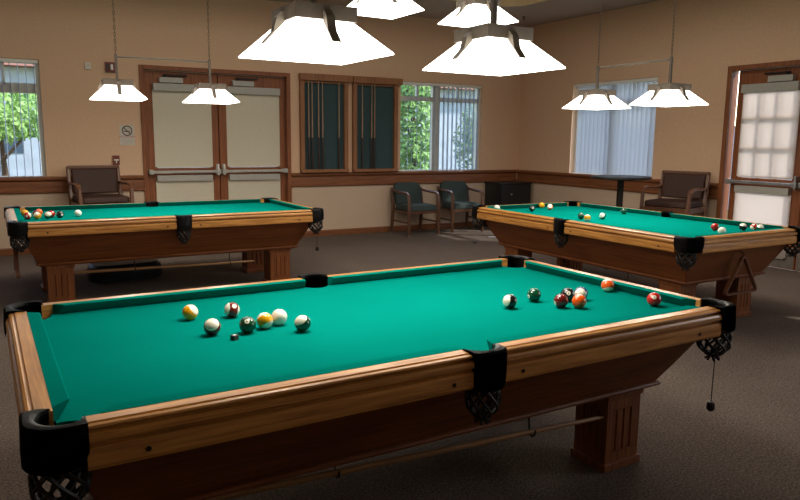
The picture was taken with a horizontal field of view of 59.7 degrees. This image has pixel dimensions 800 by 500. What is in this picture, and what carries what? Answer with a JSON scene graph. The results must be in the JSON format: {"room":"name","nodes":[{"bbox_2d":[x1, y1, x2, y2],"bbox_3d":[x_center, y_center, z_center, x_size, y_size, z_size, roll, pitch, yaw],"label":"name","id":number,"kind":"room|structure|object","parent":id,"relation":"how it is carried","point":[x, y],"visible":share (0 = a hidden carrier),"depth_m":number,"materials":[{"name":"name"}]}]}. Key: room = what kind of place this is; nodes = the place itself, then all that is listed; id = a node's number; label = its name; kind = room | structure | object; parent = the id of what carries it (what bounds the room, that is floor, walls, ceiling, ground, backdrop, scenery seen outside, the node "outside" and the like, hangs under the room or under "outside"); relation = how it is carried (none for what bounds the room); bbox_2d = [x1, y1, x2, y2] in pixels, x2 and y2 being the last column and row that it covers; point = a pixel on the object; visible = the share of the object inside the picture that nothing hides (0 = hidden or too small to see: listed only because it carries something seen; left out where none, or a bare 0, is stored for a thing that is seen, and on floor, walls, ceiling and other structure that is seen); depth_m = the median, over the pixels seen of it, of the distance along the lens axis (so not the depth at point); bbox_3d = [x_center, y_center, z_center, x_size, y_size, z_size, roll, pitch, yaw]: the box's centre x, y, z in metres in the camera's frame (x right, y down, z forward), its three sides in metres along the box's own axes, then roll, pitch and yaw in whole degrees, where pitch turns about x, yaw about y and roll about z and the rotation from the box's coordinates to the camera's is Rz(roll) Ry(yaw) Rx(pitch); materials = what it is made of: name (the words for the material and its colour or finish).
{"room":"games hall","nodes":[
{"label":"games hall","id":0,"kind":"room"},
{"bbox_2d":[0,0,521,247],"bbox_3d":[-2.744,-2.080,9.342,11.227,4.000,0.160,-4,10,-29],"label":"wall","id":1,"kind":"structure","parent":0,"point":[63,35],"depth_m":9.06,"materials":[{"name":"paint"}]},
{"bbox_2d":[0,60,46,176],"bbox_3d":[-5.035,-1.525,8.122,1.555,1.430,0.128,-4,10,-29],"label":"window","id":2,"kind":"structure","parent":1,"relation":"in","point":[6,85],"depth_m":8.42,"materials":[{"name":"clear glass"}]},
{"bbox_2d":[0,58,41,176],"bbox_3d":[-5.016,-1.532,8.087,1.535,1.395,0.088,-4,10,-29],"label":"vertical blind","id":3,"kind":"object","parent":2,"relation":"attached to","point":[8,60],"visible":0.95,"depth_m":8.33,"materials":[{"name":"white plastic"}]},
{"bbox_2d":[84,62,90,69],"bbox_3d":[-3.844,-2.266,8.578,0.070,0.085,0.032,-4,10,-29],"label":"sensor box","id":4,"kind":"object","parent":1,"relation":"attached to","point":[87,65],"visible":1,"depth_m":8.57,"materials":[{"name":"beige plastic"}]},
{"bbox_2d":[105,62,114,72],"bbox_3d":[-3.609,-2.279,8.692,0.127,0.124,0.060,-4,10,-29],"label":"fire alarm strobe","id":5,"kind":"object","parent":1,"relation":"attached to","point":[109,66],"visible":0.8,"depth_m":8.68,"materials":[{"name":"red plastic"}]},
{"bbox_2d":[113,155,119,164],"bbox_3d":[-3.617,-1.144,8.884,0.080,0.122,0.045,-4,10,-29],"label":"alarm pull station","id":6,"kind":"object","parent":1,"relation":"attached to","point":[116,159],"visible":0.97,"depth_m":8.87,"materials":[{"name":"red plastic"}]},
{"bbox_2d":[119,125,134,144],"bbox_3d":[-3.491,-1.472,8.922,0.187,0.255,0.010,-4,10,-29],"label":"no smoking sign","id":7,"kind":"object","parent":1,"relation":"attached to","point":[127,133],"visible":1,"depth_m":8.92,"materials":[{"name":"plastic"}]},
{"bbox_2d":[138,64,291,202],"bbox_3d":[-2.472,-1.275,9.571,2.025,2.345,0.190,-4,10,-29],"label":"door","id":8,"kind":"structure","parent":1,"relation":"in","point":[245,145],"depth_m":9.51,"materials":[{"name":"brown wood"}]},
{"bbox_2d":[152,90,212,167],"bbox_3d":[-2.882,-1.602,9.274,0.756,1.005,0.011,-4,10,-29],"label":"roller blind","id":9,"kind":"object","parent":8,"relation":"attached to","point":[182,133],"depth_m":9.26,"materials":[{"name":"fabric"}]},
{"bbox_2d":[156,180,213,201],"bbox_3d":[-2.893,-0.568,9.439,0.756,0.740,0.011,-4,10,-29],"label":"roller blind","id":10,"kind":"object","parent":8,"relation":"attached to","point":[166,190],"depth_m":9.39,"materials":[{"name":"fabric"}]},
{"bbox_2d":[226,94,279,166],"bbox_3d":[-2.045,-1.667,9.737,0.756,1.005,0.011,-4,10,-29],"label":"roller blind","id":11,"kind":"object","parent":8,"relation":"attached to","point":[252,123],"depth_m":9.73,"materials":[{"name":"fabric"}]},
{"bbox_2d":[228,179,280,199],"bbox_3d":[-2.056,-0.632,9.901,0.756,0.740,0.011,-4,10,-29],"label":"roller blind","id":12,"kind":"object","parent":8,"relation":"attached to","point":[237,188],"depth_m":9.85,"materials":[{"name":"fabric"}]},
{"bbox_2d":[0,221,485,255],"bbox_3d":[-2.729,-0.135,9.570,10.891,0.088,0.016,-4,10,-29],"label":"baseboard","id":13,"kind":"structure","parent":1,"relation":"attached to","point":[3,251],"depth_m":10.79,"materials":[{"name":"brown wood"}]},
{"bbox_2d":[0,170,517,193],"bbox_3d":[-2.727,-0.920,9.424,10.861,0.203,0.046,-4,10,-29],"label":"trim","id":14,"kind":"structure","parent":1,"relation":"attached to","point":[51,184],"depth_m":10.45,"materials":[{"name":"brown wood"}]},
{"bbox_2d":[298,73,352,172],"bbox_3d":[-1.075,-1.840,10.178,0.817,1.404,0.095,-4,10,-29],"label":"cue rack","id":15,"kind":"object","parent":1,"relation":"attached to","point":[331,83],"visible":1,"depth_m":10.19,"materials":[{"name":"brown wood"}]},
{"bbox_2d":[308,80,309,168],"bbox_3d":[-1.310,-1.813,10.030,0.029,1.300,0.028,-4,10,-29],"label":"stick","id":16,"kind":"object","parent":15,"relation":"in","point":[308,80],"visible":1,"depth_m":10.04,"materials":[{"name":"brown wood"}]},
{"bbox_2d":[311,80,313,168],"bbox_3d":[-1.265,-1.816,10.055,0.029,1.300,0.028,-4,10,-29],"label":"stick","id":17,"kind":"object","parent":15,"relation":"in","point":[311,80],"visible":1,"depth_m":10.06,"materials":[{"name":"brown wood"}]},
{"bbox_2d":[318,81,319,168],"bbox_3d":[-1.177,-1.823,10.103,0.029,1.300,0.028,-4,10,-29],"label":"stick","id":18,"kind":"object","parent":15,"relation":"in","point":[318,81],"visible":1,"depth_m":10.12,"materials":[{"name":"brown wood"}]},
{"bbox_2d":[322,81,323,168],"bbox_3d":[-1.123,-1.827,10.133,0.029,1.300,0.028,-4,10,-29],"label":"stick","id":19,"kind":"object","parent":15,"relation":"in","point":[322,81],"visible":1,"depth_m":10.15,"materials":[{"name":"brown wood"}]},
{"bbox_2d":[338,86,339,168],"bbox_3d":[-0.896,-1.845,10.259,0.029,1.300,0.028,-4,10,-29],"label":"stick","id":20,"kind":"object","parent":15,"relation":"in","point":[338,86],"visible":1,"depth_m":10.26,"materials":[{"name":"brown wood"}]},
{"bbox_2d":[352,76,402,171],"bbox_3d":[-0.344,-1.897,10.582,0.825,1.404,0.095,-4,10,-29],"label":"cue rack","id":21,"kind":"object","parent":1,"relation":"attached to","point":[386,89],"visible":1,"depth_m":10.59,"materials":[{"name":"brown wood"}]},
{"bbox_2d":[361,83,362,168],"bbox_3d":[-0.564,-1.870,10.443,0.029,1.300,0.028,-4,10,-29],"label":"stick","id":22,"kind":"object","parent":21,"relation":"in","point":[362,83],"visible":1,"depth_m":10.46,"materials":[{"name":"brown wood"}]},
{"bbox_2d":[371,84,371,168],"bbox_3d":[-0.427,-1.881,10.519,0.029,1.300,0.028,-4,10,-29],"label":"stick","id":23,"kind":"object","parent":21,"relation":"in","point":[371,84],"visible":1,"depth_m":10.51,"materials":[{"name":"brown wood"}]},
{"bbox_2d":[374,84,374,168],"bbox_3d":[-0.383,-1.884,10.543,0.029,1.300,0.028,-4,10,-29],"label":"stick","id":24,"kind":"object","parent":21,"relation":"in","point":[374,84],"visible":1,"depth_m":10.54,"materials":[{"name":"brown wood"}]},
{"bbox_2d":[400,84,479,170],"bbox_3d":[0.643,-1.964,11.261,1.540,1.410,0.128,-4,10,-29],"label":"window","id":25,"kind":"structure","parent":1,"relation":"in","point":[435,115],"depth_m":11.25,"materials":[{"name":"clear glass"}]},
{"bbox_2d":[403,82,481,170],"bbox_3d":[0.662,-1.971,11.226,1.520,1.375,0.076,-4,10,-29],"label":"vertical blind","id":26,"kind":"object","parent":25,"relation":"attached to","point":[404,83],"visible":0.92,"depth_m":11.35,"materials":[{"name":"white plastic"}]},
{"bbox_2d":[0,226,799,499],"bbox_3d":[0.343,0.864,4.168,11.227,0.120,12.922,-4,10,-29],"label":"floor","id":27,"kind":"structure","parent":0,"point":[748,447],"depth_m":3.62,"materials":[{"name":"carpet"}]},
{"bbox_2d":[66,165,134,204],"bbox_3d":[-3.600,-0.464,8.411,0.656,1.087,0.648,-6,11,-36],"label":"chair","id":28,"kind":"object","parent":27,"relation":"on","point":[85,178],"visible":0.49,"depth_m":8.46,"materials":[{"name":"brown leather"}]},
{"bbox_2d":[87,258,161,282],"bbox_3d":[-2.838,0.199,7.191,0.720,0.174,0.400,-6,11,-34],"label":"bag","id":29,"kind":"object","parent":27,"relation":"on","point":[115,276],"visible":0.72,"depth_m":7.03,"materials":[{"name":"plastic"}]},
{"bbox_2d":[4,197,323,302],"bbox_3d":[-2.266,-0.032,6.795,2.716,0.767,1.523,-5,10,-30],"label":"pool table","id":30,"kind":"object","parent":27,"relation":"on","point":[265,231],"visible":1,"depth_m":6.31,"materials":[{"name":"wood"}]},
{"bbox_2d":[13,239,19,278],"bbox_3d":[-3.251,0.050,5.929,0.060,0.328,0.382,-5,10,-30],"label":"rack","id":31,"kind":"object","parent":30,"relation":"hanging from","point":[15,255],"visible":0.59,"depth_m":5.82,"materials":[{"name":"brown wood"}]},
{"bbox_2d":[13,208,23,221],"bbox_3d":[-3.346,-0.296,6.112,0.045,0.041,1.122,-5,10,-30],"label":"cushion","id":32,"kind":"object","parent":30,"relation":"on","point":[17,217],"depth_m":5.99,"materials":[{"name":"green fabric"}]},
{"bbox_2d":[23,212,31,218],"bbox_3d":[-3.240,-0.297,6.063,0.063,0.063,0.062,0,9,-2],"label":"ball","id":33,"kind":"object","parent":30,"relation":"on","point":[27,215],"visible":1,"depth_m":6.04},
{"bbox_2d":[33,212,40,218],"bbox_3d":[-3.165,-0.300,6.083,0.062,0.063,0.063,-1,9,-8],"label":"ball","id":34,"kind":"object","parent":30,"relation":"on","point":[36,215],"visible":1,"depth_m":6.06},
{"bbox_2d":[44,212,51,218],"bbox_3d":[-3.093,-0.306,6.126,0.063,0.063,0.063,-1,9,-11],"label":"ball","id":35,"kind":"object","parent":30,"relation":"on","point":[48,215],"visible":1,"depth_m":6.11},
{"bbox_2d":[56,211,63,217],"bbox_3d":[-3.022,-0.316,6.197,0.063,0.063,0.063,-6,11,-37],"label":"ball","id":36,"kind":"object","parent":30,"relation":"on","point":[59,214],"visible":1,"depth_m":6.18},
{"bbox_2d":[74,210,81,216],"bbox_3d":[-2.918,-0.334,6.316,0.063,0.063,0.063,-4,10,-25],"label":"ball","id":37,"kind":"object","parent":30,"relation":"on","point":[77,213],"visible":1,"depth_m":6.29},
{"bbox_2d":[25,203,145,210],"bbox_3d":[-3.120,-0.431,6.973,1.113,0.041,0.045,-5,10,-30],"label":"cushion","id":38,"kind":"object","parent":30,"relation":"on","point":[123,205],"depth_m":6.96,"materials":[{"name":"green fabric"}]},
{"bbox_2d":[33,215,174,221],"bbox_3d":[-2.476,-0.251,5.885,1.113,0.041,0.045,-5,10,-30],"label":"cushion","id":39,"kind":"object","parent":30,"relation":"on","point":[155,215],"depth_m":5.85,"materials":[{"name":"green fabric"}]},
{"bbox_2d":[75,260,253,273],"bbox_3d":[-2.147,0.153,6.483,1.590,0.028,0.027,-4,10,-25],"label":"stick","id":40,"kind":"object","parent":30,"relation":"on","point":[214,263],"visible":1,"depth_m":6.41,"materials":[{"name":"brown wood"}]},
{"bbox_2d":[158,199,259,205],"bbox_3d":[-2.049,-0.518,7.593,1.113,0.041,0.045,-5,10,-30],"label":"cushion","id":41,"kind":"object","parent":30,"relation":"on","point":[238,201],"depth_m":7.58,"materials":[{"name":"green fabric"}]},
{"bbox_2d":[191,209,304,214],"bbox_3d":[-1.405,-0.338,6.505,1.113,0.041,0.045,-5,10,-30],"label":"cushion","id":42,"kind":"object","parent":30,"relation":"on","point":[292,209],"depth_m":6.45,"materials":[{"name":"green fabric"}]},
{"bbox_2d":[269,199,310,209],"bbox_3d":[-1.179,-0.473,7.365,0.045,0.041,1.122,-5,10,-30],"label":"cushion","id":43,"kind":"object","parent":30,"relation":"on","point":[275,202],"depth_m":7.37,"materials":[{"name":"green fabric"}]},
{"bbox_2d":[3,255,735,499],"bbox_3d":[-0.082,0.602,2.962,2.716,0.767,1.523,-5,11,-30],"label":"pool table","id":44,"kind":"object","parent":27,"relation":"on","point":[123,397],"visible":0.98,"depth_m":2.41,"materials":[{"name":"green fabric"}]},
{"bbox_2d":[27,312,69,420],"bbox_3d":[-1.156,0.339,2.269,0.045,0.041,1.122,-5,11,-30],"label":"cushion","id":45,"kind":"object","parent":44,"relation":"on","point":[54,388],"depth_m":2.08,"materials":[{"name":"green fabric"}]},
{"bbox_2d":[53,279,305,313],"bbox_3d":[-0.938,0.204,3.132,1.113,0.041,0.045,-5,11,-30],"label":"cushion","id":46,"kind":"object","parent":44,"relation":"on","point":[224,292],"depth_m":3.09,"materials":[{"name":"green fabric"}]},
{"bbox_2d":[182,304,197,319],"bbox_3d":[-0.841,0.250,2.793,0.063,0.063,0.063,-8,13,-44],"label":"ball","id":47,"kind":"object","parent":44,"relation":"on","point":[189,312],"visible":1,"depth_m":2.77,"materials":[{"name":"plastic"}]},
{"bbox_2d":[203,318,220,334],"bbox_3d":[-0.696,0.285,2.583,0.063,0.063,0.063,0,9,-3],"label":"ball","id":48,"kind":"object","parent":44,"relation":"on","point":[212,326],"visible":1,"depth_m":2.56,"materials":[{"name":"plastic"}]},
{"bbox_2d":[224,302,239,317],"bbox_3d":[-0.684,0.244,2.840,0.063,0.063,0.063,0,9,-1],"label":"ball","id":49,"kind":"object","parent":44,"relation":"on","point":[232,309],"visible":1,"depth_m":2.82,"materials":[{"name":"plastic"}]},
{"bbox_2d":[230,334,238,340],"bbox_3d":[-0.601,0.317,2.530,0.022,0.019,0.022,6,11,32],"label":"cube","id":50,"kind":"object","parent":44,"relation":"on","point":[234,337],"visible":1,"depth_m":2.52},
{"bbox_2d":[239,316,255,332],"bbox_3d":[-0.572,0.281,2.615,0.063,0.063,0.063,0,9,-7],"label":"ball","id":51,"kind":"object","parent":44,"relation":"on","point":[247,324],"visible":1,"depth_m":2.59,"materials":[{"name":"plastic"}]},
{"bbox_2d":[256,312,272,328],"bbox_3d":[-0.520,0.271,2.679,0.063,0.063,0.063,-1,9,-9],"label":"ball","id":52,"kind":"object","parent":44,"relation":"on","point":[264,320],"visible":1,"depth_m":2.66,"materials":[{"name":"plastic"}]},
{"bbox_2d":[272,309,286,324],"bbox_3d":[-0.473,0.263,2.734,0.063,0.063,0.063,-1,9,-10],"label":"ball","id":53,"kind":"object","parent":44,"relation":"on","point":[279,316],"visible":0.94,"depth_m":2.71,"materials":[{"name":"plastic"}]},
{"bbox_2d":[100,346,461,413],"bbox_3d":[-0.285,0.384,2.050,1.113,0.041,0.045,-5,11,-30],"label":"cushion","id":54,"kind":"object","parent":44,"relation":"on","point":[218,390],"depth_m":1.99,"materials":[{"name":"green fabric"}]},
{"bbox_2d":[294,315,310,331],"bbox_3d":[-0.369,0.278,2.645,0.063,0.063,0.063,1,9,0],"label":"ball","id":55,"kind":"object","parent":44,"relation":"on","point":[302,323],"visible":1,"depth_m":2.62,"materials":[{"name":"plastic"}]},
{"bbox_2d":[206,415,603,499],"bbox_3d":[0.107,0.783,2.682,1.739,0.028,0.027,-4,10,-25],"label":"stick","id":56,"kind":"object","parent":44,"relation":"on","point":[384,462],"visible":0.92,"depth_m":2.60,"materials":[{"name":"brown wood"}]},
{"bbox_2d":[328,259,501,284],"bbox_3d":[0.127,0.116,3.761,1.113,0.041,0.045,-5,11,-30],"label":"cushion","id":57,"kind":"object","parent":44,"relation":"on","point":[465,267],"depth_m":3.72,"materials":[{"name":"green fabric"}]},
{"bbox_2d":[503,294,516,308],"bbox_3d":[0.480,0.224,3.043,0.063,0.063,0.063,-2,10,-18],"label":"ball","id":58,"kind":"object","parent":44,"relation":"on","point":[509,301],"visible":1,"depth_m":3.02,"materials":[{"name":"plastic"}]},
{"bbox_2d":[527,288,540,301],"bbox_3d":[0.611,0.204,3.176,0.063,0.063,0.063,0,9,-1],"label":"ball","id":59,"kind":"object","parent":44,"relation":"on","point":[533,294],"visible":1,"depth_m":3.15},
{"bbox_2d":[554,294,567,307],"bbox_3d":[0.707,0.223,3.063,0.063,0.063,0.063,-1,9,-8],"label":"ball","id":60,"kind":"object","parent":44,"relation":"on","point":[560,300],"visible":1,"depth_m":3.04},
{"bbox_2d":[561,288,574,300],"bbox_3d":[0.767,0.204,3.188,0.063,0.063,0.063,0,9,-5],"label":"ball","id":61,"kind":"object","parent":44,"relation":"on","point":[568,292],"visible":0.8,"depth_m":3.17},
{"bbox_2d":[572,294,586,307],"bbox_3d":[0.786,0.225,3.059,0.063,0.063,0.063,-1,9,-9],"label":"ball","id":62,"kind":"object","parent":44,"relation":"on","point":[579,300],"visible":1,"depth_m":3.04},
{"bbox_2d":[574,287,587,297],"bbox_3d":[0.834,0.201,3.211,0.063,0.063,0.063,1,9,0],"label":"ball","id":63,"kind":"object","parent":44,"relation":"on","point":[580,290],"visible":0.63,"depth_m":3.19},
{"bbox_2d":[487,305,699,349],"bbox_3d":[0.781,0.295,2.679,1.113,0.041,0.045,-5,11,-30],"label":"cushion","id":64,"kind":"object","parent":44,"relation":"on","point":[561,330],"depth_m":2.62,"materials":[{"name":"green fabric"}]},
{"bbox_2d":[601,279,613,291],"bbox_3d":[1.014,0.172,3.404,0.063,0.063,0.063,0,9,-6],"label":"ball","id":65,"kind":"object","parent":44,"relation":"on","point":[607,285],"visible":1,"depth_m":3.38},
{"bbox_2d":[525,261,695,305],"bbox_3d":[0.999,0.160,3.542,0.045,0.041,1.122,-5,11,-30],"label":"cushion","id":66,"kind":"object","parent":44,"relation":"on","point":[640,292],"depth_m":3.49,"materials":[{"name":"green fabric"}]},
{"bbox_2d":[647,292,661,305],"bbox_3d":[1.134,0.220,3.111,0.063,0.063,0.063,0,9,-5],"label":"ball","id":67,"kind":"object","parent":44,"relation":"on","point":[653,299],"visible":1,"depth_m":3.09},
{"bbox_2d":[706,347,715,410],"bbox_3d":[1.405,0.549,3.124,0.038,0.362,0.036,-4,10,-29],"label":"holder","id":68,"kind":"object","parent":44,"relation":"hanging from","point":[710,405],"visible":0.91,"depth_m":3.13,"materials":[{"name":"black metal"}]},
{"bbox_2d":[390,182,440,236],"bbox_3d":[0.230,-0.637,10.723,0.588,0.780,0.582,-5,10,-30],"label":"chair","id":69,"kind":"object","parent":27,"relation":"on","point":[408,196],"visible":1,"depth_m":10.74,"materials":[{"name":"teal fabric"}]},
{"bbox_2d":[436,181,483,233],"bbox_3d":[0.955,-0.693,11.124,0.588,0.780,0.582,-3,10,-22],"label":"chair","id":70,"kind":"object","parent":27,"relation":"on","point":[454,194],"visible":0.78,"depth_m":11.18,"materials":[{"name":"teal fabric"}]},
{"bbox_2d":[484,181,531,226],"bbox_3d":[1.813,-0.765,11.715,0.670,0.755,0.463,-4,10,-29],"label":"base cabinet","id":71,"kind":"object","parent":27,"relation":"on","point":[496,192],"visible":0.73,"depth_m":11.52,"materials":[{"name":"laminate"}]},
{"bbox_2d":[591,175,651,268],"bbox_3d":[2.543,-0.333,8.115,0.674,1.050,0.674,-4,10,-29],"label":"pub table","id":72,"kind":"object","parent":27,"relation":"on","point":[620,179],"visible":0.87,"depth_m":8.01,"materials":[{"name":"black laminate"}]},
{"bbox_2d":[471,201,799,317],"bbox_3d":[2.034,0.052,6.560,1.523,0.767,2.716,-5,10,-30],"label":"pool table","id":73,"kind":"object","parent":27,"relation":"on","point":[681,251],"visible":0.97,"depth_m":5.84,"materials":[{"name":"wood"}]},
{"bbox_2d":[486,207,562,218],"bbox_3d":[1.176,-0.344,6.719,0.045,0.041,1.113,-5,10,-30],"label":"cushion","id":74,"kind":"object","parent":73,"relation":"on","point":[486,207],"depth_m":6.66,"materials":[{"name":"green fabric"}]},
{"bbox_2d":[487,202,566,208],"bbox_3d":[1.413,-0.478,7.577,1.122,0.041,0.045,-5,10,-30],"label":"cushion","id":75,"kind":"object","parent":73,"relation":"on","point":[559,204],"depth_m":7.55,"materials":[{"name":"green fabric"}]},
{"bbox_2d":[547,204,552,209],"bbox_3d":[1.591,-0.457,7.391,0.063,0.063,0.063,-3,10,-19],"label":"ball","id":76,"kind":"object","parent":73,"relation":"on","point":[549,206],"visible":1,"depth_m":7.37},
{"bbox_2d":[578,213,583,218],"bbox_3d":[1.698,-0.320,6.538,0.063,0.063,0.063,-1,9,-12],"label":"ball","id":77,"kind":"object","parent":73,"relation":"on","point":[580,215],"visible":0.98,"depth_m":6.51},
{"bbox_2d":[584,214,590,220],"bbox_3d":[1.716,-0.294,6.381,0.062,0.063,0.063,-1,9,-13],"label":"ball","id":78,"kind":"object","parent":73,"relation":"on","point":[587,217],"visible":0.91,"depth_m":6.36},
{"bbox_2d":[599,213,605,218],"bbox_3d":[1.906,-0.321,6.559,0.063,0.063,0.063,0,9,-1],"label":"ball","id":79,"kind":"object","parent":73,"relation":"on","point":[601,215],"visible":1,"depth_m":6.54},
{"bbox_2d":[580,203,660,215],"bbox_3d":[2.283,-0.433,7.350,0.045,0.041,1.113,-5,10,-30],"label":"cushion","id":80,"kind":"object","parent":73,"relation":"on","point":[584,205],"depth_m":7.31,"materials":[{"name":"green fabric"}]},
{"bbox_2d":[621,208,626,213],"bbox_3d":[2.266,-0.395,7.052,0.063,0.063,0.063,-1,9,-8],"label":"ball","id":81,"kind":"object","parent":73,"relation":"on","point":[623,210],"visible":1,"depth_m":7.03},
{"bbox_2d":[573,220,676,235],"bbox_3d":[1.794,-0.169,5.659,0.045,0.041,1.113,-5,10,-30],"label":"cushion","id":82,"kind":"object","parent":73,"relation":"on","point":[573,220],"depth_m":5.57,"materials":[{"name":"green fabric"}]},
{"bbox_2d":[711,223,718,230],"bbox_3d":[2.621,-0.192,5.800,0.063,0.063,0.063,-2,9,-14],"label":"ball","id":83,"kind":"object","parent":73,"relation":"on","point":[714,226],"visible":1,"depth_m":5.78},
{"bbox_2d":[718,227,725,232],"bbox_3d":[2.561,-0.152,5.543,0.063,0.063,0.063,5,10,25],"label":"ball","id":84,"kind":"object","parent":73,"relation":"on","point":[721,229],"visible":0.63,"depth_m":5.52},
{"bbox_2d":[670,213,782,228],"bbox_3d":[2.901,-0.257,6.289,0.045,0.041,1.113,-5,10,-30],"label":"cushion","id":85,"kind":"object","parent":73,"relation":"on","point":[673,216],"depth_m":6.34,"materials":[{"name":"green fabric"}]},
{"bbox_2d":[723,251,756,295],"bbox_3d":[2.656,0.175,5.442,0.382,0.328,0.060,-5,10,-30],"label":"rack","id":86,"kind":"object","parent":73,"relation":"hanging from","point":[742,258],"visible":1,"depth_m":5.41,"materials":[{"name":"brown wood"}]},
{"bbox_2d":[695,228,786,236],"bbox_3d":[2.664,-0.123,5.431,1.122,0.041,0.045,-5,10,-30],"label":"cushion","id":87,"kind":"object","parent":73,"relation":"on","point":[750,231],"depth_m":5.39,"materials":[{"name":"green fabric"}]},
{"bbox_2d":[739,223,746,230],"bbox_3d":[2.865,-0.193,5.822,0.063,0.063,0.063,-1,9,-10],"label":"ball","id":88,"kind":"object","parent":73,"relation":"on","point":[742,226],"visible":1,"depth_m":5.80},
{"bbox_2d":[750,223,757,229],"bbox_3d":[2.963,-0.193,5.831,0.063,0.063,0.063,-1,9,-9],"label":"ball","id":89,"kind":"object","parent":73,"relation":"on","point":[753,225],"visible":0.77,"depth_m":5.81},
{"bbox_2d":[756,224,763,229],"bbox_3d":[2.973,-0.181,5.754,0.063,0.063,0.063,0,9,-2],"label":"ball","id":90,"kind":"object","parent":73,"relation":"on","point":[760,226],"visible":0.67,"depth_m":5.73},
{"bbox_2d":[639,170,710,216],"bbox_3d":[3.389,-0.427,8.654,0.656,1.087,0.648,9,12,43],"label":"chair","id":91,"kind":"object","parent":27,"relation":"on","point":[690,185],"visible":0.56,"depth_m":8.62,"materials":[{"name":"brown leather"}]},
{"bbox_2d":[268,0,658,26],"bbox_3d":[0.381,-2.642,3.610,11.107,0.380,12.802,-4,10,-29],"label":"ceiling","id":92,"kind":"structure","parent":0,"point":[536,12],"depth_m":9.87,"materials":[{"name":"paint"}]},
{"bbox_2d":[89,0,239,103],"bbox_3d":[-2.186,-2.331,6.383,1.284,1.896,0.451,-4,10,-27],"label":"light","id":93,"kind":"object","parent":92,"relation":"hanging from","point":[116,89],"visible":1,"depth_m":6.47,"materials":[{"name":"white glass"}]},
{"bbox_2d":[238,0,393,64],"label":"light","id":94,"kind":"object","parent":92,"relation":"hanging from","point":[312,31],"depth_m":2.56,"materials":[{"name":"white glass"}]},
{"bbox_2d":[348,0,423,18],"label":"light","id":95,"kind":"object","parent":92,"relation":"hanging from","point":[387,9],"depth_m":5.14,"materials":[{"name":"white glass"}]},
{"bbox_2d":[438,0,490,27],"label":"light","id":96,"kind":"object","parent":92,"relation":"hanging from","point":[468,13],"depth_m":5.37,"materials":[{"name":"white glass"}]},
{"bbox_2d":[423,0,565,75],"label":"light","id":97,"kind":"object","parent":92,"relation":"hanging from","point":[492,48],"depth_m":3.00,"materials":[{"name":"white glass"}]},
{"bbox_2d":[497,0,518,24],"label":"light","id":98,"kind":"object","parent":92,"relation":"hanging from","point":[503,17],"depth_m":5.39,"materials":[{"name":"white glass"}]},
{"bbox_2d":[562,1,708,109],"bbox_3d":[2.101,-2.252,6.188,0.451,1.927,1.326,-4,10,-27],"label":"light","id":99,"kind":"object","parent":92,"relation":"hanging from","point":[669,94],"visible":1,"depth_m":6.03,"materials":[{"name":"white glass"}]},
{"bbox_2d":[518,0,799,217],"bbox_3d":[5.197,-1.544,6.516,0.160,4.000,12.602,-4,10,-29],"label":"wall","id":100,"kind":"structure","parent":0,"point":[711,36],"depth_m":9.35,"materials":[{"name":"paint"}]},
{"bbox_2d":[573,80,657,174],"bbox_3d":[3.124,-1.769,10.203,0.128,1.380,1.620,-4,10,-29],"label":"window","id":101,"kind":"structure","parent":100,"relation":"in","point":[576,119],"depth_m":10.88,"materials":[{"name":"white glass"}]},
{"bbox_2d":[574,77,657,176],"bbox_3d":[3.092,-1.778,10.183,0.059,1.345,1.600,-4,10,-29],"label":"vertical blind","id":102,"kind":"object","parent":101,"relation":"attached to","point":[609,141],"visible":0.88,"depth_m":10.04,"materials":[{"name":"white plastic"}]},
{"bbox_2d":[517,170,717,199],"bbox_3d":[5.094,-0.394,6.648,0.046,0.203,12.602,-4,10,-29],"label":"trim","id":103,"kind":"structure","parent":100,"relation":"attached to","point":[542,177],"depth_m":10.64,"materials":[{"name":"brown wood"}]},
{"bbox_2d":[716,60,799,270],"bbox_3d":[4.498,-0.918,7.769,0.185,2.355,2.025,-4,10,-29],"label":"door","id":104,"kind":"structure","parent":100,"relation":"in","point":[766,138],"depth_m":8.15,"materials":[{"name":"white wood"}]},
{"bbox_2d":[733,192,790,258],"bbox_3d":[4.258,-0.303,8.263,0.011,0.740,0.706,-4,10,-29],"label":"roller blind","id":105,"kind":"object","parent":104,"relation":"attached to","point":[747,207],"depth_m":8.19,"materials":[{"name":"fabric"}]},
{"bbox_2d":[736,90,799,179],"bbox_3d":[4.270,-1.337,8.098,0.011,1.005,0.706,-4,10,-29],"label":"roller blind","id":106,"kind":"object","parent":104,"relation":"attached to","point":[768,147],"depth_m":8.08,"materials":[{"name":"fabric"}]},
{"label":"outside","id":107,"kind":"structure","parent":0,"visible":0},
{"bbox_3d":[-0.525,-0.088,11.296,90.000,0.200,100.000,-4,10,-29],"label":"ground","id":108,"kind":"structure","parent":107,"visible":0},
{"bbox_2d":[0,93,39,175],"bbox_3d":[-6.426,-1.453,11.217,2.274,2.405,2.209,-4,10,-29],"label":"tree","id":109,"kind":"object","parent":108,"relation":"on","point":[15,96],"visible":0.6,"depth_m":10.88,"materials":[{"name":"green plant"}]},
{"bbox_2d":[0,63,474,175],"bbox_3d":[-3.441,-5.131,26.223,27.000,5.000,7.200,-4,10,-29],"label":"building","id":110,"kind":"structure","parent":108,"relation":"on","point":[13,66],"depth_m":19.40,"materials":[{"name":"ceramic"}]},
{"bbox_2d":[400,85,430,169],"bbox_3d":[0.270,-2.291,14.413,1.060,3.194,1.056,-4,10,-29],"label":"tree","id":111,"kind":"object","parent":108,"relation":"on","point":[408,152],"visible":0.5,"depth_m":14.17,"materials":[{"name":"green plant"}]},
{"bbox_2d":[453,105,474,168],"bbox_3d":[2.139,-2.788,19.332,1.440,2.671,1.469,-4,10,-29],"label":"tree","id":112,"kind":"object","parent":108,"relation":"on","point":[467,114],"visible":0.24,"depth_m":19.21,"materials":[{"name":"green plant"}]},
{"bbox_2d":[728,128,791,204],"bbox_3d":[10.298,-1.279,12.578,0.400,1.980,20.000,-4,10,-29],"label":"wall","id":113,"kind":"structure","parent":108,"relation":"on","point":[734,128],"depth_m":16.51,"materials":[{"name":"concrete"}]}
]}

